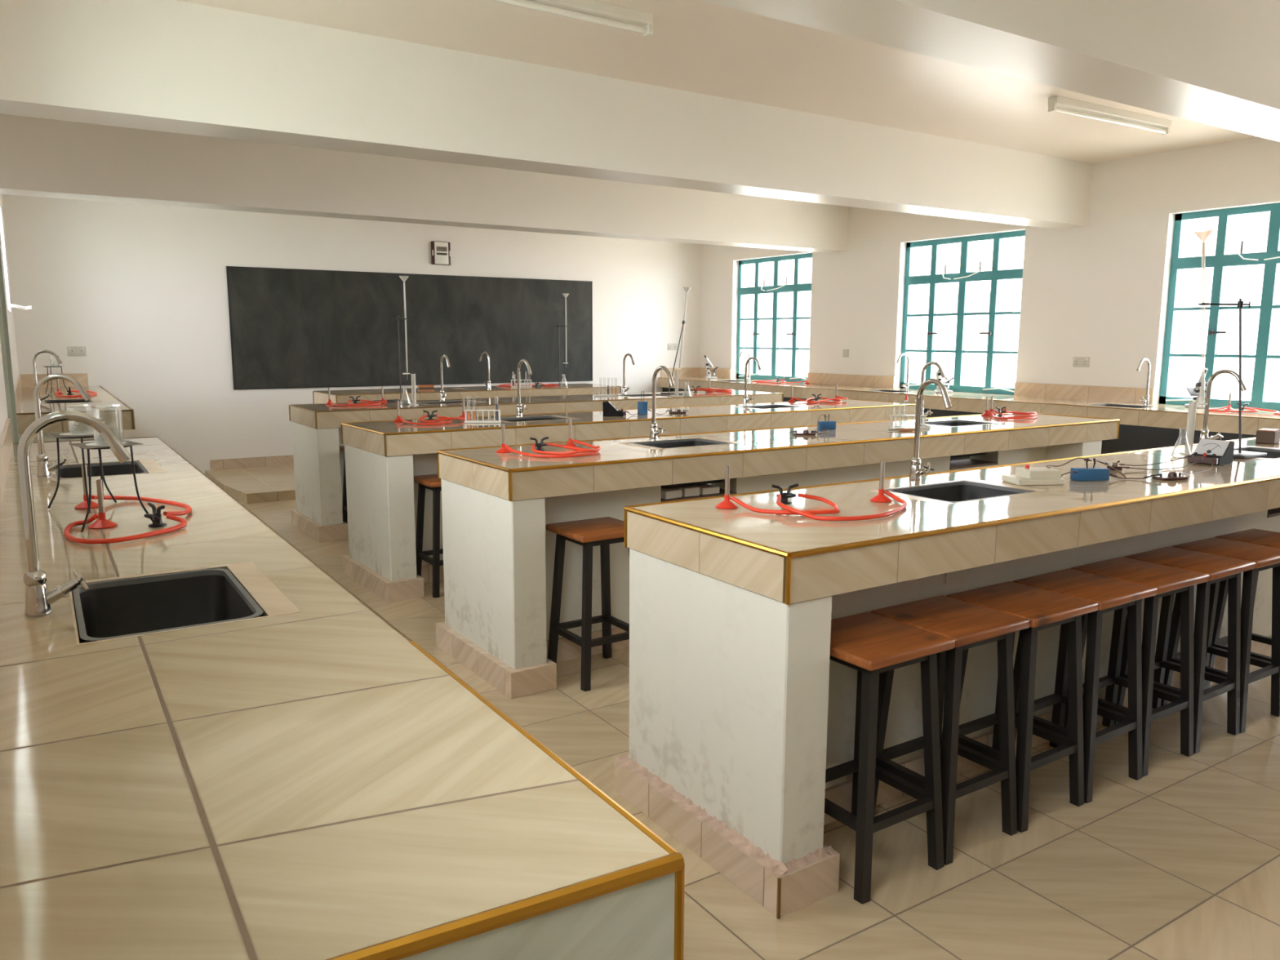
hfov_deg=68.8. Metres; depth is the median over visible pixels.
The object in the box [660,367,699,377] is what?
backsplash
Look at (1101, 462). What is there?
lead
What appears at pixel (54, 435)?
wire gauze
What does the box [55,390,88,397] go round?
tubing
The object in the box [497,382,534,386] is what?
tubing
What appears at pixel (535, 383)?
tap
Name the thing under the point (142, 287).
wall
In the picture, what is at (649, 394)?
sink
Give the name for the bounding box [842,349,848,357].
wall socket
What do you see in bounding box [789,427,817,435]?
holder
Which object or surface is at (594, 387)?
test tube rack
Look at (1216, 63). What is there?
beam
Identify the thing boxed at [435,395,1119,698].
lab bench
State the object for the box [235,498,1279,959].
floor
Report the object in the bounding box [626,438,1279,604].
countertop
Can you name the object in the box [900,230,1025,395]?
window
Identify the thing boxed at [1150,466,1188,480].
holder
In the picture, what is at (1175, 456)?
flask
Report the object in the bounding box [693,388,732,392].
tubing
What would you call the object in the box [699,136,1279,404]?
wall
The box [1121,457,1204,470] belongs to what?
lead
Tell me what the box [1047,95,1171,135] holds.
fluorescent light
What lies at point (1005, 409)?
tubing
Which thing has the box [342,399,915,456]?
countertop
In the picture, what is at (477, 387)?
sink
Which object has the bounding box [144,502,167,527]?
tap
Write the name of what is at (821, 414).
lead
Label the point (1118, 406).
basin
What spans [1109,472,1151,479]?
lead
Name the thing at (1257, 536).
stool
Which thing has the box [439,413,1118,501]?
countertop
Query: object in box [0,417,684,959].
countertop
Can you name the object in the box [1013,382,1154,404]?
backsplash
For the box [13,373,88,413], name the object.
backsplash
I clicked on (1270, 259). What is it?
window
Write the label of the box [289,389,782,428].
countertop
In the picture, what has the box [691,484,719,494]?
paper stack
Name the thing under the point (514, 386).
test tube rack
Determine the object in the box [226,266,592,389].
blackboard
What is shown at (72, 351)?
wall socket
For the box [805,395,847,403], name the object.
tubing
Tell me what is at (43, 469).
tap
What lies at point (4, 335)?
window
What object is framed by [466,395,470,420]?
test tube
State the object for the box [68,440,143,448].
wire gauze
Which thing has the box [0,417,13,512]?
backsplash
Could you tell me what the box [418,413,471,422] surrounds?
tubing
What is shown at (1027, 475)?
box
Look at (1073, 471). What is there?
lead
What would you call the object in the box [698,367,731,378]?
backsplash
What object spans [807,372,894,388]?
backsplash
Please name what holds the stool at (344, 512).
on the floor
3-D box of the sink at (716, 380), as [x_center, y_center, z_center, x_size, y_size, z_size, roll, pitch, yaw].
[1.095,-1.093,11.212,0.286,0.192,0.416,-5,10,-32]
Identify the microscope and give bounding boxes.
[703,355,718,378]
[934,360,954,392]
[1184,368,1208,408]
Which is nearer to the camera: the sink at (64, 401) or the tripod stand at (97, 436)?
the tripod stand at (97, 436)
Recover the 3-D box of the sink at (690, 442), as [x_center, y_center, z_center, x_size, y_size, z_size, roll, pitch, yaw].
[0.199,-0.083,4.510,0.416,0.192,0.286,-6,10,-34]
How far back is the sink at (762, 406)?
7.09 m
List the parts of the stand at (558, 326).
rod, plate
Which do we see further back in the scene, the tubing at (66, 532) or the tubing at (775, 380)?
the tubing at (775, 380)
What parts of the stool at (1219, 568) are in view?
leg, leg, seat, leg, seat frame, leg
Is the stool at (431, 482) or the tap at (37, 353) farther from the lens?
the tap at (37, 353)
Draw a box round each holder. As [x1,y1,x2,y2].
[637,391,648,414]
[666,407,688,413]
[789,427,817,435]
[817,413,835,429]
[1070,457,1110,480]
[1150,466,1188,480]
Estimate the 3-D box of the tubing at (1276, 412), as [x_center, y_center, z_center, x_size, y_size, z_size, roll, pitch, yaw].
[4.399,-0.465,6.386,0.216,0.033,0.480,-7,11,-39]
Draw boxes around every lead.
[810,413,827,432]
[1046,457,1092,468]
[1061,470,1078,476]
[1095,459,1126,479]
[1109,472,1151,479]
[1118,454,1192,466]
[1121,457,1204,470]
[1183,460,1213,475]
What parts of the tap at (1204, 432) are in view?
cross handle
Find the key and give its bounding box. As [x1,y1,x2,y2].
[1106,460,1122,470]
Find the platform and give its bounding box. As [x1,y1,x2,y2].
[204,464,295,503]
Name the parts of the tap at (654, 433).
cross handle, spout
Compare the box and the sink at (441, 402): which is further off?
the sink at (441, 402)
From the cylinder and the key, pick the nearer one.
the key
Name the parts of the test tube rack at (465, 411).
plate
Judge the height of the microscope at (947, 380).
0.299 m
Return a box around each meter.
[603,400,626,416]
[1187,438,1235,465]
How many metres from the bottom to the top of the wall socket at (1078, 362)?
0.084 m
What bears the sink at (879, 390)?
in the countertop at (1161, 426)
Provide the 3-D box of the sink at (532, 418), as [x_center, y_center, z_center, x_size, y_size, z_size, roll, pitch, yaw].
[-0.676,-0.286,5.832,0.416,0.192,0.286,-6,10,-34]
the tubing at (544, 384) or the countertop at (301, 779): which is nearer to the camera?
the countertop at (301, 779)
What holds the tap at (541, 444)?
on the lab bench at (499, 551)
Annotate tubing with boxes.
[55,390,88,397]
[63,514,186,544]
[73,390,97,397]
[91,495,191,515]
[329,399,381,406]
[346,399,386,404]
[399,414,452,425]
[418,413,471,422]
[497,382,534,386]
[505,442,599,457]
[531,439,600,454]
[539,382,558,386]
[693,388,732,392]
[698,387,732,391]
[731,493,839,515]
[751,379,782,382]
[757,379,805,382]
[776,489,906,520]
[794,397,842,403]
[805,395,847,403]
[987,410,1037,419]
[993,408,1037,417]
[1208,405,1258,412]
[1248,407,1279,414]
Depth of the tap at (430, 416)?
5.69 m
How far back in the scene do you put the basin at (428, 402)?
7.40 m
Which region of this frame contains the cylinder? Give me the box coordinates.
[1180,404,1196,454]
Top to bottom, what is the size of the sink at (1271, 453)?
0.192 m
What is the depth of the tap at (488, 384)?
9.32 m
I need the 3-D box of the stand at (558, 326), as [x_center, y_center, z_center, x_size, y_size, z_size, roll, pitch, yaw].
[-0.862,-1.342,9.973,0.200,0.655,0.130,-6,10,-34]
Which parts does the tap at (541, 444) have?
lever, lever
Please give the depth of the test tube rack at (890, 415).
5.26 m
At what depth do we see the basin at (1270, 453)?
4.35 m
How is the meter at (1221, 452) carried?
on the lab bench at (740, 710)
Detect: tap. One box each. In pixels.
[17,410,131,616]
[32,349,62,403]
[33,373,90,476]
[66,386,73,394]
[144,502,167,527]
[349,395,360,404]
[423,409,437,420]
[440,354,450,399]
[479,351,491,388]
[515,359,531,415]
[529,436,548,450]
[533,380,540,386]
[622,353,635,394]
[649,365,675,439]
[691,386,700,392]
[737,350,750,380]
[742,356,761,404]
[771,483,798,504]
[811,393,821,400]
[896,353,909,390]
[908,377,951,480]
[920,361,945,420]
[995,406,1005,415]
[1136,357,1151,404]
[1199,368,1247,440]
[1235,402,1248,410]
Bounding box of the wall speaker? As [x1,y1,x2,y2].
[431,240,450,265]
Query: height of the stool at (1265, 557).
0.634 m
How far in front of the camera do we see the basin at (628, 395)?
8.43 m
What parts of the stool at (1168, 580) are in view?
leg, leg, seat, leg, seat frame, leg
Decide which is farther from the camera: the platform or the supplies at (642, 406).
the platform
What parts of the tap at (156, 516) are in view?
lever, lever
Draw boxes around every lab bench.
[288,386,783,542]
[312,383,621,404]
[341,384,915,602]
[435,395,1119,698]
[613,437,1279,919]
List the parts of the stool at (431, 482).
leg, seat, seat frame, leg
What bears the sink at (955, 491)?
in the lab bench at (740, 710)
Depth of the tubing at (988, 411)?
5.94 m
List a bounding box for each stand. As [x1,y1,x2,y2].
[44,366,67,393]
[47,435,116,512]
[80,445,152,532]
[373,315,408,402]
[551,323,570,385]
[660,320,686,395]
[1197,298,1266,458]
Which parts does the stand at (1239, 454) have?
rod, plate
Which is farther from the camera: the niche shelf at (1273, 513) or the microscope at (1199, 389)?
the microscope at (1199, 389)
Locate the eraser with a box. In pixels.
[417,384,434,388]
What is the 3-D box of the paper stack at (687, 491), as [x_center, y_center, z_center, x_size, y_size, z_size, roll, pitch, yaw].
[0.212,0.048,4.445,0.085,0.040,0.135,-5,10,-30]
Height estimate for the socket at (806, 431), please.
0.016 m
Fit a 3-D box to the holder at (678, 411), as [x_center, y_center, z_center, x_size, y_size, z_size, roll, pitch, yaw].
[0.254,-0.474,6.298,0.152,0.047,0.056,0,9,-4]
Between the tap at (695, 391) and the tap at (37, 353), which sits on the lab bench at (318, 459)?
the tap at (695, 391)
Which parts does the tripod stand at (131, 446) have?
leg, leg, leg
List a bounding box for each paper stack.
[661,487,682,499]
[671,485,699,497]
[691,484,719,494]
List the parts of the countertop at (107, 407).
bunsen burner, edge trim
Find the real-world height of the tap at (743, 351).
0.364 m
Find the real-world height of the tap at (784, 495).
0.060 m
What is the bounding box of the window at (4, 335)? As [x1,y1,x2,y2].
[0,248,18,443]
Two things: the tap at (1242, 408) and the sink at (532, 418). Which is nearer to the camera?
the sink at (532, 418)
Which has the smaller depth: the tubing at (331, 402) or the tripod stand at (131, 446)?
the tripod stand at (131, 446)
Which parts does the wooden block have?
lid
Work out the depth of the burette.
3.98 m
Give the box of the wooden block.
[1255,428,1279,444]
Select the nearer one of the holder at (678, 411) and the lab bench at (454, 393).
the holder at (678, 411)
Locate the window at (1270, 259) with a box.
[1159,203,1279,410]
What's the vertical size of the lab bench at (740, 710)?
1.026 m
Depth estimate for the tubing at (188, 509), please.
2.78 m
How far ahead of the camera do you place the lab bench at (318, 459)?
6.77 m
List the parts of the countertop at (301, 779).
bunsen burner, bunsen burner, edge trim, edge trim, corner trim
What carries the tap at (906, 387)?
on the countertop at (1161, 426)
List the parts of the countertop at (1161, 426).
bunsen burner, edge trim, sill, bunsen burner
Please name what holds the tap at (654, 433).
on the lab bench at (499, 551)
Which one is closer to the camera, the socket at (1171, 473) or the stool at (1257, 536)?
the socket at (1171, 473)
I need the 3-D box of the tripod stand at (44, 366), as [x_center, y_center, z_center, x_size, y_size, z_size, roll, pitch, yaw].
[-4.741,-0.817,7.597,0.164,0.215,0.178,-8,12,-44]
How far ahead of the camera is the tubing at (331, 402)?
6.85 m
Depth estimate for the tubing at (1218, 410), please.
6.58 m
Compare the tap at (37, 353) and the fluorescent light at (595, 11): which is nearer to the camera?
the fluorescent light at (595, 11)
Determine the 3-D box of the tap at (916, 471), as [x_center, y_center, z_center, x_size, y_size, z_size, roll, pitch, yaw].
[1.012,-0.171,3.248,0.042,0.364,0.188,-3,9,-22]
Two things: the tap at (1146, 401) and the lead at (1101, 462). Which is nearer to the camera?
the lead at (1101, 462)
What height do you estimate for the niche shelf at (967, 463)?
0.013 m
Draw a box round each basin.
[46,400,88,403]
[426,401,465,404]
[504,417,559,422]
[627,395,657,396]
[751,406,786,408]
[899,484,1017,502]
[1104,404,1142,408]
[1244,449,1279,457]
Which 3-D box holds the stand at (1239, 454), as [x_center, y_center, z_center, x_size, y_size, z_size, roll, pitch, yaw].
[2.549,-0.438,4.017,0.314,0.675,0.196,-5,10,-32]
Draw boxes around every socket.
[66,346,86,355]
[667,343,676,350]
[803,429,808,433]
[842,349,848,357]
[1072,356,1089,367]
[1167,471,1177,476]
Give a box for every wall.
[0,194,18,439]
[1,194,701,475]
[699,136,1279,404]
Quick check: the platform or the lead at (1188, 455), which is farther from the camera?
the platform
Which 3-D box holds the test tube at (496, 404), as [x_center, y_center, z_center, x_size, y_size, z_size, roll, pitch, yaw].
[-0.848,-0.424,5.527,0.020,0.145,0.020,0,9,-3]
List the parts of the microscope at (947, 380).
arm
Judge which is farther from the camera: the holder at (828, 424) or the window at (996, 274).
the window at (996, 274)
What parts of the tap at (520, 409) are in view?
spout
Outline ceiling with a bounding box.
[177,0,1257,163]
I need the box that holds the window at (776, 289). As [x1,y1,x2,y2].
[736,253,812,382]
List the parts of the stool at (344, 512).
seat, leg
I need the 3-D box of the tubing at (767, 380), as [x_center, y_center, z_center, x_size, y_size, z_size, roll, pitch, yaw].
[1.581,-1.126,10.685,0.230,0.033,0.603,-8,12,-44]
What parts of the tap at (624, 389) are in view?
spout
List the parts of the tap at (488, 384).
spout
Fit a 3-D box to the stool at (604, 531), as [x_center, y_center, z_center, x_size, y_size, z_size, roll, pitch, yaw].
[-0.181,0.502,3.899,0.316,0.634,0.311,-6,10,-34]
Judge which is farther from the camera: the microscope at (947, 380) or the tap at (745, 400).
the microscope at (947, 380)
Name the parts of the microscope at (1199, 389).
focus knob, focus knob, arm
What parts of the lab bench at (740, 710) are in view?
corner trim, bunsen burner, skirting, skirting corner, corner trim, bunsen burner, edge trim, skirting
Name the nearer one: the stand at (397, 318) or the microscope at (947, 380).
the stand at (397, 318)
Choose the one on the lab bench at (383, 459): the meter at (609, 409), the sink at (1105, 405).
the meter at (609, 409)
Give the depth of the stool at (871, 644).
2.41 m
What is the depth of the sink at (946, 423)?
5.75 m
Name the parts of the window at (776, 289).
handle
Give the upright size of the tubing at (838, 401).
0.033 m
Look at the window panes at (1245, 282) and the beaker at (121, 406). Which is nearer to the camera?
the beaker at (121, 406)
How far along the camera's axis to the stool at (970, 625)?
2.61 m
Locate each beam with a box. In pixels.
[0,0,1093,229]
[0,113,848,253]
[699,0,1279,142]
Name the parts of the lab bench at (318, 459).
corner trim, skirting, bunsen burner, bunsen burner, edge trim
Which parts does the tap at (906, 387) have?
spout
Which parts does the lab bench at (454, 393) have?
edge trim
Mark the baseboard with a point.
(225, 464)
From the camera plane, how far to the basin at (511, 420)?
5.94 m
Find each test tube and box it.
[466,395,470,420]
[472,402,475,420]
[494,397,497,420]
[610,379,613,394]
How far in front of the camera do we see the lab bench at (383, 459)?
5.34 m
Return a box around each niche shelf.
[661,488,737,502]
[949,458,998,470]
[1266,507,1279,517]
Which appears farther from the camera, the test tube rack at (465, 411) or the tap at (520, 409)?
the tap at (520, 409)
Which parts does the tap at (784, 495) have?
lever, lever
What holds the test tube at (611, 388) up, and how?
in the test tube rack at (594, 387)
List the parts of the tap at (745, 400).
spout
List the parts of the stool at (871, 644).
leg, leg, seat frame, seat, leg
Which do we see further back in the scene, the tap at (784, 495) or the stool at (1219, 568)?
the stool at (1219, 568)
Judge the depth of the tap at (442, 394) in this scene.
7.51 m
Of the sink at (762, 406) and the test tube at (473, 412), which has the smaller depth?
the test tube at (473, 412)
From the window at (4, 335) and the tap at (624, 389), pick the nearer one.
the window at (4, 335)
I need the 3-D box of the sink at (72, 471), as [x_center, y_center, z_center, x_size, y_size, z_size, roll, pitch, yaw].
[-2.039,0.054,3.547,0.286,0.192,0.416,-5,10,-32]
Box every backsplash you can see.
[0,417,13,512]
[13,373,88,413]
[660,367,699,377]
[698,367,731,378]
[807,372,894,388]
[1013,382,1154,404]
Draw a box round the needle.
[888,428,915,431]
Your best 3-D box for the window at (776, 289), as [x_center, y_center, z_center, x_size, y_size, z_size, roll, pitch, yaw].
[1.568,-1.923,11.175,0.194,1.465,1.420,-5,10,-32]
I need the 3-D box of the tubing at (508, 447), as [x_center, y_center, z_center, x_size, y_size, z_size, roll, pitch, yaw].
[-0.368,-0.131,4.055,0.342,0.033,0.319,-5,10,-32]
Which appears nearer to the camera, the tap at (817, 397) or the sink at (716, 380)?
the tap at (817, 397)
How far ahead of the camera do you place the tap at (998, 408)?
6.18 m
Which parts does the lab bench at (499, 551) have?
corner trim, skirting, bunsen burner, corner trim, bunsen burner, skirting, edge trim, bunsen burner, bunsen burner, corner trim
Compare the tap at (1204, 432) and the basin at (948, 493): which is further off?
the tap at (1204, 432)
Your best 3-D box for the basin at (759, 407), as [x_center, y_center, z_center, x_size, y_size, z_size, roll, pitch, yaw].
[0.965,-0.451,6.964,0.412,0.190,0.282,-6,10,-34]
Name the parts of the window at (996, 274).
handle, handle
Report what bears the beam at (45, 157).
attached to the ceiling
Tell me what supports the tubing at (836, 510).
on the lab bench at (740, 710)
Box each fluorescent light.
[492,0,653,36]
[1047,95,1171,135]
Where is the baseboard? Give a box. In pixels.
[209,454,293,470]
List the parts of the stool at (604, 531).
leg, seat, leg, seat frame, leg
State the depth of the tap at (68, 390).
7.42 m
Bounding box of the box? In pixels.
[1001,464,1064,485]
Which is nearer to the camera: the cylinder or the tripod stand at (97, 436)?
the tripod stand at (97, 436)
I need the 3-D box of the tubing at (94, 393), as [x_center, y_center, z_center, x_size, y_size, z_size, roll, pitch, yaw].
[-4.373,-0.685,7.351,0.181,0.032,0.696,-5,10,-32]
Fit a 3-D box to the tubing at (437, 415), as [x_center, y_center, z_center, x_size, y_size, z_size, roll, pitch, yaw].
[-1.244,-0.361,5.549,0.337,0.033,0.376,-5,10,-32]
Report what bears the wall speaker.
attached to the wall at (142, 287)
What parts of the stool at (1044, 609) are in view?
leg, leg, seat, leg, seat frame, leg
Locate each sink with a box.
[44,399,92,403]
[56,461,147,479]
[72,568,262,642]
[417,400,476,404]
[459,386,502,389]
[494,416,567,422]
[618,393,664,396]
[632,438,729,488]
[715,380,742,382]
[741,404,799,408]
[866,389,911,392]
[888,481,1031,502]
[920,420,994,457]
[1092,404,1157,408]
[1234,447,1279,458]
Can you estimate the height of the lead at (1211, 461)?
0.020 m
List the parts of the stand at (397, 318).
plate, rod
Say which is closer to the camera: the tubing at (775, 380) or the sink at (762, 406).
the sink at (762, 406)
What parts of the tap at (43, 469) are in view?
cross handle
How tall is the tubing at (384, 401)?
0.033 m
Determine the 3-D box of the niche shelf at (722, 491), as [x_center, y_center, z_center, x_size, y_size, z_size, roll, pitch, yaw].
[0.228,0.070,4.489,0.446,0.013,0.202,-6,10,-34]
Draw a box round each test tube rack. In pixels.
[464,409,501,422]
[511,379,532,387]
[594,386,618,395]
[889,414,926,429]
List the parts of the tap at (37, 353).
spout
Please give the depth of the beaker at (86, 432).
2.68 m
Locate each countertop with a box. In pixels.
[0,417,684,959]
[13,373,135,442]
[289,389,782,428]
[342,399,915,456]
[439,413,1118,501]
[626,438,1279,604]
[658,367,1279,460]
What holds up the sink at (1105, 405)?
in the countertop at (1161, 426)
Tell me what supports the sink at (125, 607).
in the countertop at (301, 779)
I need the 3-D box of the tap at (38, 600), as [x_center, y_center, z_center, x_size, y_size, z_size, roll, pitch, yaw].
[-1.026,0.055,1.701,0.188,0.364,0.042,-5,10,-32]
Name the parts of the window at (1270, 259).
handle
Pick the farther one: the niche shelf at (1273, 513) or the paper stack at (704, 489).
the paper stack at (704, 489)
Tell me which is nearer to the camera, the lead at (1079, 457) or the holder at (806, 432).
the lead at (1079, 457)
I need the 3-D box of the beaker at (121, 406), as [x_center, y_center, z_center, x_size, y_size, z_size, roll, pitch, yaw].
[-1.390,-0.146,2.441,0.076,0.098,0.076,-5,10,-32]
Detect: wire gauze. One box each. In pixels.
[48,431,99,438]
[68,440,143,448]
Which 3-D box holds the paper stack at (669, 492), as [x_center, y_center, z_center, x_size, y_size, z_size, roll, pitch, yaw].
[0.117,0.059,4.382,0.100,0.036,0.135,-7,11,-38]
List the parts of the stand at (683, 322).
plate, rod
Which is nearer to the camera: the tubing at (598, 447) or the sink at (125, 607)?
the sink at (125, 607)
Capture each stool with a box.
[339,445,347,523]
[413,474,443,597]
[545,516,629,691]
[824,611,955,904]
[870,595,1030,865]
[940,581,1097,832]
[1012,568,1157,803]
[1063,556,1208,777]
[1114,546,1255,753]
[1160,537,1279,733]
[1205,528,1279,688]
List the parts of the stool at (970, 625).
leg, leg, seat, leg, seat frame, leg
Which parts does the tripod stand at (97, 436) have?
leg, leg, leg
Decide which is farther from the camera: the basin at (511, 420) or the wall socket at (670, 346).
the wall socket at (670, 346)
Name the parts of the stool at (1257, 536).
leg, seat, leg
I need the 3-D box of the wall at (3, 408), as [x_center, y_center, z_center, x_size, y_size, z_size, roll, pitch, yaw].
[-2.035,-0.433,2.687,0.220,2.830,13.820,-5,10,-32]
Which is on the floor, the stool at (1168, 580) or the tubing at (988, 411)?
the stool at (1168, 580)
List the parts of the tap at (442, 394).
spout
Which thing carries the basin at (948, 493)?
in the sink at (955, 491)
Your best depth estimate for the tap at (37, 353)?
6.44 m
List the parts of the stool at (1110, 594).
leg, leg, seat, leg, seat frame, leg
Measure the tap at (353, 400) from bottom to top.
0.060 m
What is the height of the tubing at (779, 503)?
0.032 m
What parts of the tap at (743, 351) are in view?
spout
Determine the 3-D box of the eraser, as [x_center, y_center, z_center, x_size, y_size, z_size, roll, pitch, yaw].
[-2.121,-0.925,9.255,0.150,0.035,0.050,-4,10,-27]
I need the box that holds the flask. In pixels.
[1170,427,1191,457]
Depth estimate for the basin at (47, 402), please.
6.82 m
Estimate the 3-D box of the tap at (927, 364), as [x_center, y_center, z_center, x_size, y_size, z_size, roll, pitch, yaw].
[1.800,-0.548,5.766,0.042,0.364,0.188,-6,10,-34]
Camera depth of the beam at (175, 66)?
4.77 m
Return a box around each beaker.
[65,404,93,434]
[89,404,124,444]
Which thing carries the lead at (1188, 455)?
on the lab bench at (740, 710)
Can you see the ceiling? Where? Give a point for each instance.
(694, 46)
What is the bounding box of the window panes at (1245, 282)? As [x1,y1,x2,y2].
[745,211,1279,402]
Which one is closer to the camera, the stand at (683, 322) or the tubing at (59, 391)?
the tubing at (59, 391)
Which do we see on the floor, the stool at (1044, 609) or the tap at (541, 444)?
the stool at (1044, 609)
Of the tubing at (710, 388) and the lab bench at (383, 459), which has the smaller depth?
the lab bench at (383, 459)
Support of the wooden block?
on the lab bench at (740, 710)
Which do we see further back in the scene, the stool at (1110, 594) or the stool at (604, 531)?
the stool at (604, 531)
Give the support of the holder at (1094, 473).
on the lab bench at (740, 710)
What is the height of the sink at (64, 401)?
0.192 m
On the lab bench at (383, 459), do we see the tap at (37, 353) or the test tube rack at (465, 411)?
the test tube rack at (465, 411)
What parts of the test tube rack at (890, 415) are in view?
plate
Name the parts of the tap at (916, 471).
cross handle, spout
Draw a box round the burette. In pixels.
[1200,242,1207,404]
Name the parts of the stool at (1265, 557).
leg, leg, seat, leg, seat frame, leg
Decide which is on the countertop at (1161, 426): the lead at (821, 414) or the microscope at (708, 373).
the microscope at (708, 373)

